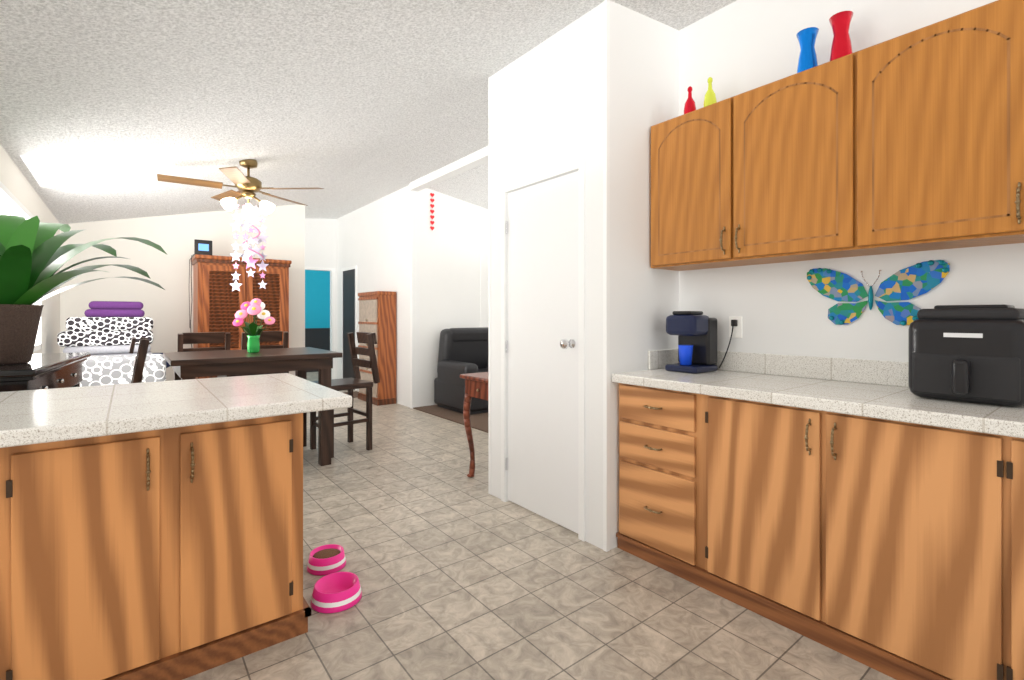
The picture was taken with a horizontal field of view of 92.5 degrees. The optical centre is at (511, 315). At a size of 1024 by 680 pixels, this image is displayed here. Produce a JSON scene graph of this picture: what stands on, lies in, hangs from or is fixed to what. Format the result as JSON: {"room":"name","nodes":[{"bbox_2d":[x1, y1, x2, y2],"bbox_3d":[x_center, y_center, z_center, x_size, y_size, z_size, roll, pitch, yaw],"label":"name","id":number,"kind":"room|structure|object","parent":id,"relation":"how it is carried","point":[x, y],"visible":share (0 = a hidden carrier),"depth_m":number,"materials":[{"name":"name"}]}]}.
{"room":"kitchen","nodes":[
{"label":"kitchen","id":0,"kind":"room"},
{"bbox_2d":[0,144,59,353],"bbox_3d":[-2.406,-0.355,1.991,0.100,3.150,9.300,0,0,-38],"label":"wall","id":1,"kind":"structure","parent":0,"point":[14,181],"depth_m":4.35,"materials":[{"name":"paint"}]},
{"bbox_2d":[0,181,41,351],"bbox_3d":[-3.633,-0.260,3.583,0.097,1.100,1.820,0,0,-38],"label":"window","id":2,"kind":"structure","parent":1,"relation":"in","point":[11,203],"depth_m":3.50,"materials":[{"name":"glass"}]},
{"bbox_2d":[60,204,307,380],"bbox_3d":[-4.185,-0.355,6.436,2.770,3.150,0.104,0,0,-38],"label":"wall","id":3,"kind":"structure","parent":0,"point":[299,240],"depth_m":6.23,"materials":[{"name":"paint"}]},
{"bbox_2d":[305,270,329,371],"bbox_3d":[-4.877,-0.355,10.466,2.400,3.150,0.300,0,0,-38],"label":"wall","id":4,"kind":"structure","parent":0,"point":[317,309],"depth_m":10.74,"materials":[{"name":"paint"}]},
{"bbox_2d":[308,218,336,378],"bbox_3d":[-3.529,-0.355,8.593,0.880,3.150,0.112,0,0,-38],"label":"wall","id":5,"kind":"structure","parent":0,"point":[322,233],"depth_m":8.74,"materials":[{"name":"paint"}]},
{"bbox_2d":[0,0,736,223],"bbox_3d":[-0.731,-1.429,5.711,7.320,0.803,13.100,0,0,-38],"label":"ceiling","id":6,"kind":"structure","parent":0,"point":[110,109],"depth_m":2.91,"materials":[{"name":"white paint"}]},
{"bbox_2d":[157,159,323,216],"bbox_3d":[-2.389,-1.153,4.365,1.254,0.493,1.288,0,0,-38],"label":"ceiling fan","id":7,"kind":"object","parent":6,"relation":"hanging from","point":[248,187],"visible":0.98,"depth_m":4.30,"materials":[{"name":"brown wood"}]},
{"bbox_2d":[230,203,268,290],"bbox_3d":[-2.344,-0.620,4.379,0.312,0.809,0.163,0,0,-38],"label":"garland","id":8,"kind":"object","parent":7,"relation":"hanging from","point":[248,259],"visible":0.96,"depth_m":4.39,"materials":[{"name":"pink paper"}]},
{"bbox_2d":[409,146,487,191],"bbox_3d":[-0.330,-1.698,5.231,0.120,0.096,3.150,0,0,-38],"label":"ridge","id":9,"kind":"object","parent":6,"relation":"attached to","point":[470,161],"visible":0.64,"depth_m":5.63,"materials":[{"name":"white paint"}]},
{"bbox_2d":[337,185,419,408],"bbox_3d":[-2.229,-0.355,7.710,0.120,3.150,3.104,0,0,-38],"label":"wall","id":10,"kind":"structure","parent":0,"point":[378,244],"depth_m":7.07,"materials":[{"name":"paint"}]},
{"bbox_2d":[420,188,487,406],"bbox_3d":[0.141,-0.355,7.657,3.550,3.150,0.106,0,0,-38],"label":"wall","id":11,"kind":"structure","parent":0,"point":[454,268],"depth_m":6.79,"materials":[{"name":"paint"}]},
{"bbox_2d":[430,193,433,229],"bbox_3d":[-1.080,-1.408,6.628,0.064,0.540,0.008,0,0,-38],"label":"garland","id":12,"kind":"object","parent":11,"relation":"hanging from","point":[432,211],"visible":1,"depth_m":6.63},
{"bbox_2d":[488,76,491,494],"bbox_3d":[1.709,-0.355,4.749,4.660,3.150,0.128,0,0,-38],"label":"wall","id":13,"kind":"structure","parent":0,"point":[490,78],"depth_m":3.35,"materials":[{"name":"paint"}]},
{"bbox_2d":[183,372,895,679],"bbox_3d":[-0.731,1.250,5.711,7.320,0.060,13.100,0,0,-38],"label":"floor","id":14,"kind":"structure","parent":0,"point":[455,569],"depth_m":2.11,"materials":[{"name":"tile"}]},
{"bbox_2d":[0,449,3,679],"bbox_3d":[-1.796,0.782,1.561,0.325,0.875,0.728,0,0,-38],"label":"base cabinet","id":15,"kind":"object","parent":14,"relation":"on","point":[1,450],"depth_m":1.39,"materials":[{"name":"brown wood"}]},
{"bbox_2d":[0,352,90,391],"bbox_3d":[-2.592,0.730,2.661,0.280,0.980,1.250,0,0,-32],"label":"console","id":16,"kind":"object","parent":14,"relation":"on","point":[49,371],"visible":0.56,"depth_m":2.49,"materials":[{"name":"paint"}]},
{"bbox_2d":[0,214,166,364],"bbox_3d":[-2.464,-0.169,2.822,0.804,0.814,1.109,0,0,-38],"label":"potted plant","id":17,"kind":"object","parent":16,"relation":"on","point":[35,257],"visible":0.98,"depth_m":2.52,"materials":[{"name":"plant"}]},
{"bbox_2d":[4,429,175,679],"bbox_3d":[-1.511,0.782,1.784,0.399,0.875,0.728,0,0,-38],"label":"base cabinet","id":18,"kind":"object","parent":14,"relation":"on","point":[151,530],"depth_m":1.50,"materials":[{"name":"brown wood"}]},
{"bbox_2d":[0,373,351,448],"bbox_3d":[-1.397,0.323,1.827,1.282,0.045,0.950,0,0,-38],"label":"countertop","id":19,"kind":"structure","parent":18,"relation":"on","point":[41,416],"depth_m":1.68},
{"bbox_2d":[57,301,169,386],"bbox_3d":[-4.079,0.534,5.074,0.980,1.371,0.820,0,0,-38],"label":"armchair","id":20,"kind":"object","parent":14,"relation":"on","point":[103,333],"visible":0.56,"depth_m":4.86,"materials":[{"name":"fabric"}]},
{"bbox_2d":[129,337,149,382],"bbox_3d":[-2.560,0.687,3.660,0.489,1.066,0.440,0,0,-38],"label":"chair","id":21,"kind":"object","parent":14,"relation":"on","point":[139,364],"visible":0.19,"depth_m":3.39,"materials":[{"name":"brown wood"}]},
{"bbox_2d":[177,332,230,351],"bbox_3d":[-2.794,0.687,4.485,0.440,1.066,0.489,0,0,-38],"label":"chair","id":22,"kind":"object","parent":14,"relation":"on","point":[202,337],"visible":0.08,"depth_m":4.64,"materials":[{"name":"brown wood"}]},
{"bbox_2d":[192,254,291,378],"bbox_3d":[-3.574,0.235,6.491,1.100,1.970,0.561,0,0,-38],"label":"armoire","id":23,"kind":"object","parent":14,"relation":"on","point":[217,302],"visible":0.33,"depth_m":6.21,"materials":[{"name":"brown wood"}]},
{"bbox_2d":[189,239,211,347],"bbox_3d":[-3.914,-0.277,6.161,0.243,1.350,0.116,0,0,-38],"label":"display","id":24,"kind":"object","parent":23,"relation":"on","point":[202,247],"visible":0.92,"depth_m":6.12,"materials":[{"name":"black plastic"}]},
{"bbox_2d":[176,413,307,679],"bbox_3d":[-1.187,0.782,2.037,0.423,0.875,0.728,0,0,-38],"label":"base cabinet","id":25,"kind":"object","parent":14,"relation":"on","point":[239,484],"depth_m":1.74,"materials":[{"name":"brown wood"}]},
{"bbox_2d":[163,347,341,465],"bbox_3d":[-2.131,0.760,4.027,1.160,0.920,0.930,0,0,-38],"label":"dining table","id":26,"kind":"object","parent":14,"relation":"on","point":[300,361],"visible":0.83,"depth_m":3.82,"materials":[{"name":"brown wood"}]},
{"bbox_2d":[233,298,274,352],"bbox_3d":[-2.107,0.076,4.001,0.306,0.445,0.294,0,0,-38],"label":"flower vase","id":27,"kind":"object","parent":26,"relation":"on","point":[255,307],"visible":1,"depth_m":3.97,"materials":[{"name":"green glass"}]},
{"bbox_2d":[241,331,288,349],"bbox_3d":[-2.384,0.687,4.805,0.440,1.066,0.489,0,0,-38],"label":"chair","id":28,"kind":"object","parent":14,"relation":"on","point":[268,336],"visible":0.19,"depth_m":5.00,"materials":[{"name":"brown wood"}]},
{"bbox_2d":[307,544,345,575],"bbox_3d":[-0.903,1.183,2.391,0.180,0.070,0.180,0,0,-38],"label":"pet bowl","id":29,"kind":"object","parent":14,"relation":"on","point":[326,559],"visible":1,"depth_m":2.34,"materials":[{"name":"pink plastic"}]},
{"bbox_2d":[310,572,361,612],"bbox_3d":[-0.756,1.183,2.112,0.210,0.070,0.210,0,0,-38],"label":"pet bowl","id":30,"kind":"object","parent":14,"relation":"on","point":[335,592],"visible":1,"depth_m":2.07,"materials":[{"name":"pink plastic"}]},
{"bbox_2d":[310,332,379,457],"bbox_3d":[-1.540,0.687,4.512,0.489,1.066,0.440,0,0,-44],"label":"chair","id":31,"kind":"object","parent":14,"relation":"on","point":[369,339],"visible":0.75,"depth_m":4.49,"materials":[{"name":"brown wood"}]},
{"bbox_2d":[343,391,358,397],"bbox_3d":[-2.638,1.214,7.437,0.760,0.012,0.530,0,0,-38],"label":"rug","id":32,"kind":"object","parent":14,"relation":"on","point":[355,394],"visible":0.21,"depth_m":7.64,"materials":[{"name":"brown carpet"}]},
{"bbox_2d":[358,291,395,405],"bbox_3d":[-1.952,0.440,7.028,0.290,1.560,0.740,0,0,-38],"label":"bookcase","id":33,"kind":"object","parent":14,"relation":"on","point":[377,312],"visible":0.71,"depth_m":6.77,"materials":[{"name":"brown wood"}]},
{"bbox_2d":[413,405,487,432],"bbox_3d":[1.061,1.214,6.317,3.550,0.012,3.150,0,0,-38],"label":"room carpet","id":34,"kind":"object","parent":14,"relation":"on","point":[479,421],"visible":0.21,"depth_m":5.89,"materials":[{"name":"brown carpet"}]},
{"bbox_2d":[434,327,487,414],"bbox_3d":[-0.440,0.682,6.508,0.920,1.048,0.898,0,0,-38],"label":"recliner","id":35,"kind":"object","parent":34,"relation":"on","point":[463,350],"visible":0.42,"depth_m":6.42,"materials":[{"name":"black leather"}]},
{"bbox_2d":[460,372,487,476],"bbox_3d":[0.087,0.829,3.828,0.910,0.778,0.415,0,0,-38],"label":"side table","id":36,"kind":"object","parent":14,"relation":"on","point":[476,385],"visible":0.29,"depth_m":3.68,"materials":[{"name":"brown wood"}]},
{"bbox_2d":[616,385,695,584],"bbox_3d":[0.925,0.782,2.567,0.575,0.875,0.481,0,0,-38],"label":"base cabinet","id":37,"kind":"object","parent":14,"relation":"on","point":[657,427],"depth_m":2.38,"materials":[{"name":"brown wood"}]},
{"bbox_2d":[696,393,815,640],"bbox_3d":[1.224,0.782,2.184,0.575,0.875,0.491,0,0,-38],"label":"base cabinet","id":38,"kind":"object","parent":14,"relation":"on","point":[756,464],"depth_m":2.00,"materials":[{"name":"brown wood"}]},
{"bbox_2d":[816,413,999,679],"bbox_3d":[1.524,0.782,1.800,0.575,0.875,0.482,0,0,-38],"label":"base cabinet","id":39,"kind":"object","parent":14,"relation":"on","point":[869,513],"depth_m":1.61,"materials":[{"name":"brown wood"}]},
{"bbox_2d":[612,365,1023,440],"bbox_3d":[1.741,0.322,1.489,0.616,0.045,3.184,0,0,-38],"label":"countertop","id":40,"kind":"structure","parent":39,"relation":"on","point":[850,398],"depth_m":1.85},
{"bbox_2d":[665,311,717,373],"bbox_3d":[0.972,0.136,2.663,0.230,0.325,0.190,0,0,-38],"label":"coffee maker","id":41,"kind":"object","parent":40,"relation":"on","point":[695,332],"visible":1,"depth_m":2.61,"materials":[{"name":"blue plastic"}]},
{"bbox_2d":[908,304,1023,406],"bbox_3d":[1.648,0.130,1.760,0.365,0.338,0.315,0,0,-38],"label":"air fryer","id":42,"kind":"object","parent":40,"relation":"on","point":[969,353],"visible":1,"depth_m":1.66,"materials":[{"name":"black plastic"}]},
{"bbox_2d":[1000,437,1023,679],"bbox_3d":[1.820,0.782,1.421,0.575,0.875,0.480,0,0,-38],"label":"base cabinet","id":43,"kind":"object","parent":14,"relation":"on","point":[1011,450],"depth_m":1.42,"materials":[{"name":"brown wood"}]},
{"bbox_2d":[492,13,587,541],"bbox_3d":[0.193,-0.355,2.969,0.140,3.150,0.810,0,0,-38],"label":"wall","id":44,"kind":"structure","parent":0,"point":[583,299],"depth_m":2.94,"materials":[{"name":"paint"}]},
{"bbox_2d":[588,0,678,551],"bbox_3d":[0.868,-0.355,2.906,1.054,3.150,0.120,0,0,-38],"label":"wall","id":45,"kind":"structure","parent":0,"point":[633,57],"depth_m":2.62,"materials":[{"name":"paint"}]},
{"bbox_2d":[651,99,746,270],"bbox_3d":[1.033,-0.670,2.655,0.296,0.800,0.482,0,0,-38],"label":"upper cabinet","id":46,"kind":"object","parent":45,"relation":"attached to","point":[689,150],"depth_m":2.55,"materials":[{"name":"brown wood"}]},
{"bbox_2d":[684,86,695,113],"bbox_3d":[0.990,-1.174,2.728,0.067,0.205,0.067,0,0,-38],"label":"bottle","id":47,"kind":"object","parent":46,"relation":"on","point":[690,106],"visible":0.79,"depth_m":2.71,"materials":[{"name":"red glass"}]},
{"bbox_2d":[703,77,716,106],"bbox_3d":[1.064,-1.177,2.634,0.067,0.210,0.067,0,0,-38],"label":"bottle","id":48,"kind":"object","parent":46,"relation":"on","point":[710,97],"visible":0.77,"depth_m":2.62,"materials":[{"name":"yellow glass"}]},
{"bbox_2d":[676,349,907,384],"bbox_3d":[1.979,0.248,1.675,0.012,0.104,3.184,0,0,-38],"label":"backsplash","id":49,"kind":"structure","parent":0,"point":[832,369],"depth_m":2.33,"materials":[{"name":"white tile"}]},
{"bbox_2d":[679,0,1023,361],"bbox_3d":[2.042,-0.355,1.691,0.100,3.150,3.350,0,0,-38],"label":"wall","id":50,"kind":"structure","parent":0,"point":[737,47],"depth_m":2.41,"materials":[{"name":"paint"}]},
{"bbox_2d":[719,316,741,367],"bbox_3d":[1.182,0.145,2.666,0.052,0.287,0.119,0,0,-38],"label":"electrical outlet plate","id":51,"kind":"object","parent":50,"relation":"attached to","point":[735,326],"visible":1,"depth_m":2.65,"materials":[{"name":"white plastic"}]},
{"bbox_2d":[727,54,855,264],"bbox_3d":[1.339,-0.670,2.264,0.296,0.800,0.511,0,0,-38],"label":"upper cabinet","id":52,"kind":"object","parent":50,"relation":"attached to","point":[789,138],"depth_m":2.16,"materials":[{"name":"brown wood"}]},
{"bbox_2d":[796,27,818,72],"bbox_3d":[1.360,-1.188,2.255,0.090,0.232,0.089,0,0,-38],"label":"vase","id":53,"kind":"object","parent":52,"relation":"on","point":[806,37],"visible":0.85,"depth_m":2.23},
{"bbox_2d":[829,11,852,60],"bbox_3d":[1.443,-1.192,2.149,0.090,0.240,0.089,0,0,-38],"label":"vase","id":54,"kind":"object","parent":52,"relation":"on","point":[840,22],"visible":0.71,"depth_m":2.12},
{"bbox_2d":[807,260,949,325],"bbox_3d":[1.586,-0.094,2.165,0.022,0.270,0.524,0,0,-38],"label":"butterfly","id":55,"kind":"object","parent":50,"relation":"hanging from","point":[915,280],"visible":0.98,"depth_m":2.13,"materials":[{"name":"multicoloured metal"}]},
{"bbox_2d":[851,0,1023,255],"bbox_3d":[1.650,-0.670,1.866,0.296,0.800,0.500,0,0,-38],"label":"upper cabinet","id":56,"kind":"object","parent":50,"relation":"attached to","point":[912,141],"depth_m":1.77,"materials":[{"name":"brown wood"}]}
]}

